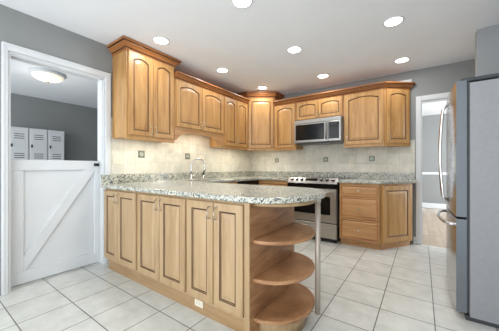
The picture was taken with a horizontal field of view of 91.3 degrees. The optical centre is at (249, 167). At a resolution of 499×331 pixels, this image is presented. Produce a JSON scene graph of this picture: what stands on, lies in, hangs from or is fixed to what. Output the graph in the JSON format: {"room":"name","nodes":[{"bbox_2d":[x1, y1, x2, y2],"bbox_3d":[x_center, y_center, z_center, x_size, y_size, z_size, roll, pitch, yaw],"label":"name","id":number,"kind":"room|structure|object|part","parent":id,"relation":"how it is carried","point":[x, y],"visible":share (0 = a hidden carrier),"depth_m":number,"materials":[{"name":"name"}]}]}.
{"room":"kitchen","nodes":[
{"label":"kitchen","id":0,"kind":"room"},
{"bbox_2d":[11,93,97,160],"bbox_3d":[-4.574,-0.152,4.946,0.100,2.585,5.800,0,0,35],"label":"wall","id":1,"kind":"structure","parent":0,"point":[79,124],"depth_m":5.50,"materials":[{"name":"grey paint"}]},
{"bbox_2d":[11,59,97,108],"bbox_3d":[-3.199,-1.485,3.913,3.340,0.080,5.700,0,0,35],"label":"ceiling","id":2,"kind":"structure","parent":0,"point":[76,90],"depth_m":4.43,"materials":[{"name":"paint"}]},
{"bbox_2d":[28,67,65,83],"bbox_3d":[-3.108,-1.363,3.763,0.450,0.165,0.450,0,0,35],"label":"flush ceiling light","id":3,"kind":"object","parent":2,"relation":"attached to","point":[43,74],"visible":1,"depth_m":3.65,"materials":[{"name":"white glass"}]},
{"bbox_3d":[-3.108,-1.363,3.763,0.396,0.085,0.396,0,0,35],"label":"lamp shade","id":4,"kind":"part","parent":3,"relation":"part of","materials":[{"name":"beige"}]},
{"bbox_2d":[0,4,174,295],"bbox_3d":[-1.450,-0.152,3.363,0.150,2.585,5.220,0,0,35],"label":"wall","id":5,"kind":"structure","parent":0,"point":[18,28],"depth_m":2.44,"materials":[{"name":"grey paint"}]},
{"bbox_2d":[11,159,98,286],"bbox_3d":[-2.025,0.528,2.597,0.084,1.200,0.786,0,0,35],"label":"door","id":6,"kind":"structure","parent":5,"relation":"in","point":[55,203],"depth_m":2.56,"materials":[{"name":"white paint"}]},
{"bbox_3d":[-2.032,1.068,2.602,0.022,0.120,0.786,0,0,35],"label":"rail","id":7,"kind":"part","parent":6,"relation":"part of","materials":[{"name":"white paint"}]},
{"bbox_3d":[-2.032,-0.019,2.602,0.022,0.105,0.786,0,0,35],"label":"rail","id":8,"kind":"part","parent":6,"relation":"part of","materials":[{"name":"white paint"}]},
{"bbox_3d":[-2.050,0.528,2.615,0.022,1.200,0.786,0,0,35],"label":"panel","id":9,"kind":"part","parent":6,"relation":"part of","materials":[{"name":"white paint"}]},
{"bbox_2d":[1,41,110,295],"bbox_3d":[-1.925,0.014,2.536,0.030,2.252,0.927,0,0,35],"label":"trim","id":10,"kind":"structure","parent":5,"relation":"attached to","point":[5,47],"depth_m":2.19,"materials":[{"name":"white paint"}]},
{"bbox_2d":[107,35,181,142],"bbox_3d":[-1.304,-0.881,3.096,0.386,1.112,0.794,0,0,35],"label":"upper cabinet","id":11,"kind":"object","parent":5,"relation":"attached to","point":[142,75],"visible":1,"depth_m":2.91,"materials":[{"name":"brown wood"}]},
{"bbox_3d":[-1.286,-0.852,2.893,0.020,0.960,0.304,0,0,35],"label":"door","id":12,"kind":"part","parent":11,"relation":"part of","materials":[{"name":"brown wood"}]},
{"bbox_3d":[-1.302,-1.382,3.094,0.382,0.110,0.794,0,0,35],"label":"crown","id":13,"kind":"part","parent":11,"relation":"part of","materials":[{"name":"brown wood"}]},
{"bbox_3d":[-1.107,-0.852,3.147,0.020,0.960,0.304,0,0,35],"label":"door","id":14,"kind":"part","parent":11,"relation":"part of","materials":[{"name":"brown wood"}]},
{"bbox_2d":[111,117,251,173],"bbox_3d":[-0.806,-0.194,4.135,0.012,0.807,2.971,0,0,35],"label":"wall tile","id":15,"kind":"structure","parent":5,"relation":"attached to","point":[148,157],"depth_m":3.72,"materials":[{"name":"tile"}]},
{"bbox_2d":[113,155,122,164],"bbox_3d":[-1.607,-0.090,2.991,0.011,0.116,0.116,0,0,35],"label":"light switch","id":16,"kind":"object","parent":15,"relation":"attached to","point":[117,159],"visible":1,"depth_m":2.99,"materials":[{"name":"beige plastic"}]},
{"bbox_2d":[174,78,222,146],"bbox_3d":[-0.834,-0.777,3.777,0.366,0.860,0.992,0,0,35],"label":"upper cabinet","id":17,"kind":"object","parent":5,"relation":"attached to","point":[197,110],"visible":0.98,"depth_m":3.61,"materials":[{"name":"brown wood"}]},
{"bbox_3d":[-0.856,-0.874,3.503,0.020,0.637,0.468,0,0,35],"label":"door","id":18,"kind":"part","parent":17,"relation":"part of","materials":[{"name":"brown wood"}]},
{"bbox_2d":[174,71,249,104],"bbox_3d":[-0.627,-1.238,4.056,0.384,0.095,1.684,0,0,35],"label":"crown molding","id":19,"kind":"structure","parent":17,"relation":"attached to","point":[178,75],"depth_m":3.77,"materials":[{"name":"brown wood"}]},
{"bbox_3d":[-0.579,-0.874,3.894,0.020,0.637,0.478,0,0,35],"label":"door","id":20,"kind":"part","parent":17,"relation":"part of","materials":[{"name":"brown wood"}]},
{"bbox_2d":[210,96,247,149],"bbox_3d":[-0.346,-0.766,4.468,0.366,0.882,0.692,0,0,35],"label":"upper cabinet","id":21,"kind":"object","parent":5,"relation":"attached to","point":[235,113],"visible":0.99,"depth_m":4.33,"materials":[{"name":"brown wood"}]},
{"bbox_3d":[-0.326,-0.782,4.252,0.020,0.820,0.323,0,0,35],"label":"door","id":22,"kind":"part","parent":21,"relation":"part of","materials":[{"name":"brown wood"}]},
{"bbox_3d":[-0.137,-0.782,4.521,0.020,0.820,0.323,0,0,35],"label":"door","id":23,"kind":"part","parent":21,"relation":"part of","materials":[{"name":"brown wood"}]},
{"bbox_2d":[0,0,498,94],"bbox_3d":[0.312,-1.485,2.045,4.250,0.080,5.100,0,0,35],"label":"ceiling","id":24,"kind":"structure","parent":0,"point":[348,41],"depth_m":2.64,"materials":[{"name":"paint"}]},
{"bbox_2d":[152,36,169,44],"bbox_3d":[-1.010,-1.442,2.782,0.190,0.007,0.190,0,0,35],"label":"recessed light","id":25,"kind":"object","parent":24,"relation":"in","point":[160,40],"visible":1,"depth_m":2.78,"materials":[{"name":"white paint"}]},
{"bbox_2d":[216,68,228,72],"bbox_3d":[-0.404,-1.442,3.640,0.190,0.007,0.190,0,0,35],"label":"recessed light","id":26,"kind":"object","parent":24,"relation":"in","point":[220,70],"visible":1,"depth_m":3.64,"materials":[{"name":"white"}]},
{"bbox_2d":[231,0,252,8],"bbox_3d":[-0.065,-1.442,2.127,0.190,0.007,0.190,0,0,35],"label":"recessed light","id":27,"kind":"object","parent":24,"relation":"in","point":[242,4],"visible":1,"depth_m":2.15,"materials":[{"name":"white"}]},
{"bbox_2d":[287,46,301,52],"bbox_3d":[0.553,-1.442,3.001,0.190,0.007,0.190,0,0,35],"label":"recessed light","id":28,"kind":"object","parent":24,"relation":"in","point":[293,49],"visible":1,"depth_m":2.99,"materials":[{"name":"white"}]},
{"bbox_2d":[317,74,328,77],"bbox_3d":[1.165,-1.442,3.867,0.190,0.007,0.190,0,0,35],"label":"recessed light","id":29,"kind":"object","parent":24,"relation":"in","point":[319,75],"visible":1,"depth_m":3.85,"materials":[{"name":"white"}]},
{"bbox_2d":[383,15,404,26],"bbox_3d":[1.428,-1.442,2.420,0.190,0.007,0.190,0,0,35],"label":"recessed light","id":30,"kind":"object","parent":24,"relation":"in","point":[395,20],"visible":1,"depth_m":2.42,"materials":[{"name":"white"}]},
{"bbox_2d":[394,57,409,62],"bbox_3d":[2.059,-1.442,3.296,0.190,0.007,0.190,0,0,35],"label":"recessed light","id":31,"kind":"object","parent":24,"relation":"in","point":[403,59],"visible":1,"depth_m":3.30,"materials":[{"name":"white"}]},
{"bbox_2d":[0,208,498,330],"bbox_3d":[2.134,1.170,3.237,6.150,0.060,9.150,0,0,35],"label":"floor","id":32,"kind":"structure","parent":0,"point":[404,288],"depth_m":2.12,"materials":[{"name":"tile"}]},
{"bbox_2d":[104,188,141,284],"bbox_3d":[-1.168,0.684,2.773,0.662,0.911,0.697,0,0,35],"label":"base cabinet","id":33,"kind":"object","parent":32,"relation":"on","point":[120,206],"visible":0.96,"depth_m":2.50,"materials":[{"name":"beige wood"}]},
{"bbox_3d":[-1.485,0.621,2.623,0.281,0.738,0.020,0,0,35],"label":"door","id":34,"kind":"part","parent":33,"relation":"part of","materials":[{"name":"beige wood"}]},
{"bbox_3d":[-1.225,0.621,2.439,0.340,0.738,0.020,0,0,35],"label":"door","id":35,"kind":"part","parent":33,"relation":"part of","materials":[{"name":"beige wood"}]},
{"bbox_2d":[137,192,190,308],"bbox_3d":[-0.608,0.684,2.378,0.706,0.911,0.697,0,0,35],"label":"base cabinet","id":36,"kind":"object","parent":32,"relation":"on","point":[161,218],"visible":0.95,"depth_m":2.10,"materials":[{"name":"beige wood"}]},
{"bbox_3d":[-0.921,0.621,2.224,0.338,0.738,0.020,0,0,35],"label":"door","id":37,"kind":"part","parent":36,"relation":"part of","materials":[{"name":"beige wood"}]},
{"bbox_3d":[-0.641,0.621,2.026,0.330,0.738,0.020,0,0,35],"label":"door","id":38,"kind":"part","parent":36,"relation":"part of","materials":[{"name":"beige wood"}]},
{"bbox_2d":[187,197,246,330],"bbox_3d":[-0.076,0.684,2.003,0.594,0.911,0.697,0,0,35],"label":"base cabinet","id":39,"kind":"object","parent":32,"relation":"on","point":[216,229],"visible":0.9,"depth_m":1.72,"materials":[{"name":"beige wood"}]},
{"bbox_2d":[195,299,202,308],"bbox_3d":[-0.396,1.062,1.901,0.093,0.056,0.011,0,0,35],"label":"wall outlet","id":40,"kind":"object","parent":39,"relation":"attached to","point":[198,303],"visible":0.94,"depth_m":1.89,"materials":[{"name":"beige plastic"}]},
{"bbox_3d":[-0.373,0.621,1.837,0.278,0.738,0.020,0,0,35],"label":"door","id":41,"kind":"part","parent":39,"relation":"part of","materials":[{"name":"beige wood"}]},
{"bbox_3d":[-0.147,0.621,1.677,0.260,0.738,0.020,0,0,35],"label":"door","id":42,"kind":"part","parent":39,"relation":"part of","materials":[{"name":"beige wood"}]},
{"bbox_3d":[-0.011,0.674,1.599,0.021,0.891,0.050,0,0,35],"label":"corner post","id":43,"kind":"part","parent":39,"relation":"part of","materials":[{"name":"beige wood"}]},
{"bbox_2d":[237,180,258,184],"bbox_3d":[-0.238,0.686,4.325,0.641,0.907,0.585,0,0,35],"label":"dishwasher","id":44,"kind":"object","parent":32,"relation":"on","point":[251,182],"visible":0.12,"depth_m":4.18,"materials":[{"name":"black plastic"}]},
{"bbox_2d":[257,180,287,185],"bbox_3d":[0.335,0.684,4.702,1.210,0.911,0.712,0,0,35],"label":"base cabinet","id":45,"kind":"object","parent":32,"relation":"on","point":[261,182],"visible":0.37,"depth_m":4.26,"materials":[{"name":"brown wood"}]},
{"bbox_2d":[100,171,325,203],"bbox_3d":[0.146,0.159,3.350,2.464,0.141,3.151,0,0,35],"label":"countertop","id":46,"kind":"structure","parent":45,"relation":"on","point":[213,187],"depth_m":2.37,"materials":[{"name":"grey stone"}]},
{"bbox_2d":[190,158,205,178],"bbox_3d":[-0.822,0.024,3.865,0.252,0.331,0.061,0,0,-20],"label":"faucet","id":47,"kind":"object","parent":46,"relation":"on","point":[191,176],"visible":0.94,"depth_m":3.85,"materials":[{"name":"silver metal"}]},
{"bbox_2d":[247,199,320,330],"bbox_3d":[0.307,0.684,1.751,0.322,0.911,0.676,0,0,35],"label":"open shelf unit","id":48,"kind":"object","parent":32,"relation":"on","point":[276,301],"visible":0.91,"depth_m":1.69,"materials":[{"name":"brown wood"}]},
{"bbox_3d":[-0.008,0.674,1.563,0.021,0.891,0.007,0,0,35],"label":"corner post","id":49,"kind":"part","parent":48,"relation":"part of","materials":[{"name":"beige wood"}]},
{"bbox_3d":[0.186,0.684,1.838,0.022,0.911,0.663,0,0,35],"label":"panel","id":50,"kind":"part","parent":48,"relation":"part of","materials":[{"name":"brown wood"}]},
{"bbox_3d":[0.318,0.488,1.769,0.274,0.024,0.624,0,0,35],"label":"shelf","id":51,"kind":"part","parent":48,"relation":"part of","materials":[{"name":"brown wood"}]},
{"bbox_3d":[0.318,0.740,1.769,0.274,0.024,0.624,0,0,35],"label":"shelf","id":52,"kind":"part","parent":48,"relation":"part of","materials":[{"name":"brown wood"}]},
{"bbox_3d":[0.318,0.996,1.769,0.274,0.024,0.624,0,0,35],"label":"shelf","id":53,"kind":"part","parent":48,"relation":"part of","materials":[{"name":"brown wood"}]},
{"bbox_2d":[287,177,347,242],"bbox_3d":[1.140,0.653,4.077,0.813,0.974,0.768,0,0,35],"label":"range","id":54,"kind":"object","parent":32,"relation":"on","point":[305,215],"visible":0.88,"depth_m":3.70,"materials":[{"name":"silver metal"}]},
{"bbox_3d":[0.986,0.211,3.859,0.813,0.089,0.108,0,0,35],"label":"control panel","id":55,"kind":"part","parent":54,"relation":"part of","materials":[{"name":"silver metal"}]},
{"bbox_3d":[0.964,0.585,3.828,0.789,0.510,0.035,0,0,35],"label":"oven door","id":56,"kind":"part","parent":54,"relation":"part of","materials":[{"name":"silver metal"}]},
{"bbox_3d":[0.965,0.965,3.830,0.789,0.220,0.030,0,0,35],"label":"drawer","id":57,"kind":"part","parent":54,"relation":"part of","materials":[{"name":"silver metal"}]},
{"bbox_2d":[339,183,380,249],"bbox_3d":[1.733,0.684,3.723,0.535,0.911,0.709,0,0,35],"label":"drawer base","id":58,"kind":"object","parent":32,"relation":"on","point":[359,203],"visible":0.98,"depth_m":3.45,"materials":[{"name":"brown wood"}]},
{"bbox_3d":[1.549,0.894,3.460,0.513,0.292,0.020,0,0,35],"label":"drawer","id":59,"kind":"part","parent":58,"relation":"part of","materials":[{"name":"brown wood"}]},
{"bbox_3d":[1.549,0.582,3.460,0.513,0.307,0.020,0,0,35],"label":"drawer","id":60,"kind":"part","parent":58,"relation":"part of","materials":[{"name":"brown wood"}]},
{"bbox_3d":[1.549,0.335,3.460,0.513,0.160,0.020,0,0,35],"label":"drawer","id":61,"kind":"part","parent":58,"relation":"part of","materials":[{"name":"brown wood"}]},
{"bbox_2d":[338,172,416,183],"bbox_3d":[1.892,0.159,3.611,0.946,0.141,0.711,0,0,35],"label":"countertop","id":62,"kind":"structure","parent":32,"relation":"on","point":[354,177],"depth_m":3.73,"materials":[{"name":"grey stone"}]},
{"bbox_2d":[380,183,411,249],"bbox_3d":[2.109,0.684,3.483,0.345,0.911,0.664,0,0,35],"label":"base cabinet","id":63,"kind":"object","parent":32,"relation":"on","point":[395,199],"visible":1,"depth_m":3.38,"materials":[{"name":"brown wood"}]},
{"bbox_2d":[437,73,498,328],"bbox_3d":[2.106,0.238,2.014,0.885,1.803,0.920,0,0,35],"label":"refrigerator","id":64,"kind":"object","parent":32,"relation":"on","point":[471,106],"visible":1,"depth_m":1.78,"materials":[{"name":"grey metal"}]},
{"bbox_3d":[1.809,-0.130,2.279,0.076,0.894,0.022,0,0,35],"label":"handle","id":65,"kind":"part","parent":64,"relation":"part of","materials":[{"name":"silver metal"}]},
{"bbox_3d":[1.757,-0.130,2.205,0.076,0.894,0.022,0,0,35],"label":"handle","id":66,"kind":"part","parent":64,"relation":"part of","materials":[{"name":"silver metal"}]},
{"bbox_3d":[1.784,0.450,2.241,0.097,0.024,0.737,0,0,35],"label":"handle","id":67,"kind":"part","parent":64,"relation":"part of","materials":[{"name":"silver metal"}]},
{"bbox_3d":[1.973,-0.136,2.391,0.080,1.022,0.454,0,0,35],"label":"door","id":68,"kind":"part","parent":64,"relation":"part of","materials":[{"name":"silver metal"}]},
{"bbox_3d":[1.840,0.737,2.202,0.080,0.697,0.916,0,0,35],"label":"freezer drawer","id":69,"kind":"part","parent":64,"relation":"part of","materials":[{"name":"silver metal"}]},
{"bbox_3d":[1.706,-0.136,2.013,0.080,1.022,0.454,0,0,35],"label":"door","id":70,"kind":"part","parent":64,"relation":"part of","materials":[{"name":"silver metal"}]},
{"bbox_2d":[283,59,474,242],"bbox_3d":[1.867,-0.152,4.142,4.370,2.585,0.120,0,0,35],"label":"wall","id":71,"kind":"structure","parent":0,"point":[437,79],"depth_m":3.62,"materials":[{"name":"grey paint"}]},
{"bbox_2d":[236,91,284,150],"bbox_3d":[0.188,-0.876,4.842,0.807,1.114,0.662,0,0,35],"label":"upper cabinet","id":72,"kind":"object","parent":71,"relation":"attached to","point":[261,108],"visible":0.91,"depth_m":4.66,"materials":[{"name":"brown wood"}]},
{"bbox_3d":[0.188,-1.373,4.842,0.807,0.120,0.662,0,0,35],"label":"crown","id":73,"kind":"part","parent":72,"relation":"part of","materials":[{"name":"brown wood"}]},
{"bbox_3d":[0.220,-0.840,4.665,0.470,0.945,0.020,0,0,1],"label":"door","id":74,"kind":"part","parent":72,"relation":"part of","materials":[{"name":"brown wood"}]},
{"bbox_2d":[275,104,302,150],"bbox_3d":[0.736,-0.741,4.642,0.447,0.858,0.356,0,0,35],"label":"upper cabinet","id":75,"kind":"object","parent":71,"relation":"attached to","point":[285,115],"visible":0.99,"depth_m":4.52,"materials":[{"name":"brown wood"}]},
{"bbox_3d":[0.659,-0.753,4.530,0.410,0.794,0.020,0,0,35],"label":"door","id":76,"kind":"part","parent":75,"relation":"part of","materials":[{"name":"brown wood"}]},
{"bbox_2d":[296,96,343,120],"bbox_3d":[1.254,-0.996,4.276,0.817,0.348,0.356,0,0,35],"label":"upper cabinet","id":77,"kind":"object","parent":71,"relation":"attached to","point":[333,106],"visible":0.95,"depth_m":4.13,"materials":[{"name":"brown wood"}]},
{"bbox_3d":[1.014,-0.996,4.279,0.390,0.308,0.020,0,0,35],"label":"door","id":78,"kind":"part","parent":77,"relation":"part of","materials":[{"name":"brown wood"}]},
{"bbox_2d":[294,116,343,145],"bbox_3d":[1.223,-0.610,4.233,0.803,0.411,0.462,0,0,35],"label":"microwave","id":79,"kind":"object","parent":77,"relation":"attached to","point":[327,130],"visible":0.97,"depth_m":4.06,"materials":[{"name":"grey metal"}]},
{"bbox_3d":[1.043,-0.587,4.154,0.600,0.327,0.030,0,0,35],"label":"door","id":80,"kind":"part","parent":79,"relation":"part of","materials":[{"name":"silver metal"}]},
{"bbox_3d":[1.372,-0.587,3.922,0.200,0.327,0.030,0,0,35],"label":"control panel","id":81,"kind":"part","parent":79,"relation":"part of","materials":[{"name":"silver metal"}]},
{"bbox_3d":[1.338,-0.996,4.050,0.391,0.308,0.020,0,0,35],"label":"door","id":82,"kind":"part","parent":77,"relation":"part of","materials":[{"name":"brown wood"}]},
{"bbox_2d":[273,81,415,106],"bbox_3d":[1.458,-1.198,4.121,2.221,0.095,0.374,0,0,35],"label":"crown molding","id":83,"kind":"structure","parent":77,"relation":"attached to","point":[385,84],"depth_m":3.85,"materials":[{"name":"brown wood"}]},
{"bbox_2d":[252,140,414,177],"bbox_3d":[1.257,-0.099,4.492,2.961,0.617,0.012,0,0,35],"label":"wall tile","id":84,"kind":"structure","parent":71,"relation":"attached to","point":[329,157],"depth_m":4.28,"materials":[{"name":"tile"}]},
{"bbox_2d":[304,172,348,177],"bbox_3d":[1.370,0.136,4.402,0.813,0.096,0.020,0,0,35],"label":"strip","id":85,"kind":"object","parent":84,"relation":"attached to","point":[306,174],"visible":1,"depth_m":4.36,"materials":[{"name":"grey stone"}]},
{"bbox_2d":[349,161,353,167],"bbox_3d":[1.736,-0.050,4.147,0.070,0.116,0.011,0,0,35],"label":"wall outlet","id":86,"kind":"object","parent":84,"relation":"attached to","point":[351,163],"visible":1,"depth_m":4.14,"materials":[{"name":"beige plastic"}]},
{"bbox_2d":[344,89,383,147],"bbox_3d":[1.826,-0.741,3.872,0.575,0.858,0.356,0,0,35],"label":"upper cabinet","id":87,"kind":"object","parent":71,"relation":"attached to","point":[364,111],"visible":0.97,"depth_m":3.74,"materials":[{"name":"brown wood"}]},
{"bbox_2d":[384,89,409,146],"bbox_3d":[2.203,-0.742,3.637,0.308,0.856,0.305,0,0,35],"label":"upper cabinet","id":88,"kind":"object","parent":71,"relation":"attached to","point":[396,101],"visible":1,"depth_m":3.60,"materials":[{"name":"brown wood"}]},
{"bbox_2d":[416,92,448,244],"bbox_3d":[2.894,0.048,3.404,0.944,2.185,0.140,0,0,35],"label":"trim","id":89,"kind":"structure","parent":71,"relation":"attached to","point":[420,100],"depth_m":3.60,"materials":[{"name":"white paint"}]},
{"bbox_2d":[422,114,445,208],"bbox_3d":[5.476,-0.122,6.538,4.500,2.645,0.100,0,0,35],"label":"wall","id":90,"kind":"structure","parent":0,"point":[431,193],"depth_m":6.76,"materials":[{"name":"grey paint"}]},
{"bbox_2d":[422,203,445,208],"bbox_3d":[5.442,1.070,6.490,4.500,0.140,0.018,0,0,35],"label":"baseboard","id":91,"kind":"structure","parent":90,"relation":"attached to","point":[424,205],"depth_m":6.72,"materials":[{"name":"white paint"}]},
{"bbox_2d":[422,172,445,174],"bbox_3d":[5.441,0.175,6.489,4.500,0.070,0.022,0,0,35],"label":"trim","id":92,"kind":"structure","parent":90,"relation":"attached to","point":[423,173],"depth_m":6.75,"materials":[{"name":"white paint"}]},
{"bbox_2d":[422,101,445,115],"bbox_3d":[4.314,-1.485,4.893,4.500,0.080,3.930,0,0,35],"label":"ceiling","id":93,"kind":"structure","parent":0,"point":[433,108],"depth_m":6.02,"materials":[{"name":"paint"}]},
{"bbox_2d":[475,24,498,76],"bbox_3d":[2.718,-0.152,2.396,0.725,2.585,0.110,0,0,35],"label":"wall","id":94,"kind":"structure","parent":0,"point":[487,38],"depth_m":2.52,"materials":[{"name":"grey paint"}]},
{"bbox_3d":[-3.199,1.165,3.913,3.340,0.050,5.700,0,0,35],"label":"floor","id":95,"kind":"structure","parent":0,"visible":0},
{"bbox_2d":[11,126,28,159],"bbox_3d":[-4.474,0.190,4.700,0.339,1.900,0.284,0,0,35],"label":"locker","id":96,"kind":"object","parent":95,"relation":"on","point":[19,135],"visible":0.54,"depth_m":4.62,"materials":[{"name":"metal"}]},
{"bbox_2d":[29,128,46,159],"bbox_3d":[-4.306,0.190,4.936,0.339,1.900,0.284,0,0,35],"label":"locker","id":97,"kind":"object","parent":95,"relation":"on","point":[37,137],"visible":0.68,"depth_m":4.84,"materials":[{"name":"metal"}]},
{"bbox_2d":[47,130,63,159],"bbox_3d":[-4.139,0.190,5.173,0.339,1.900,0.284,0,0,35],"label":"locker","id":98,"kind":"object","parent":95,"relation":"on","point":[55,139],"visible":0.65,"depth_m":5.07,"materials":[{"name":"metal"}]}
]}

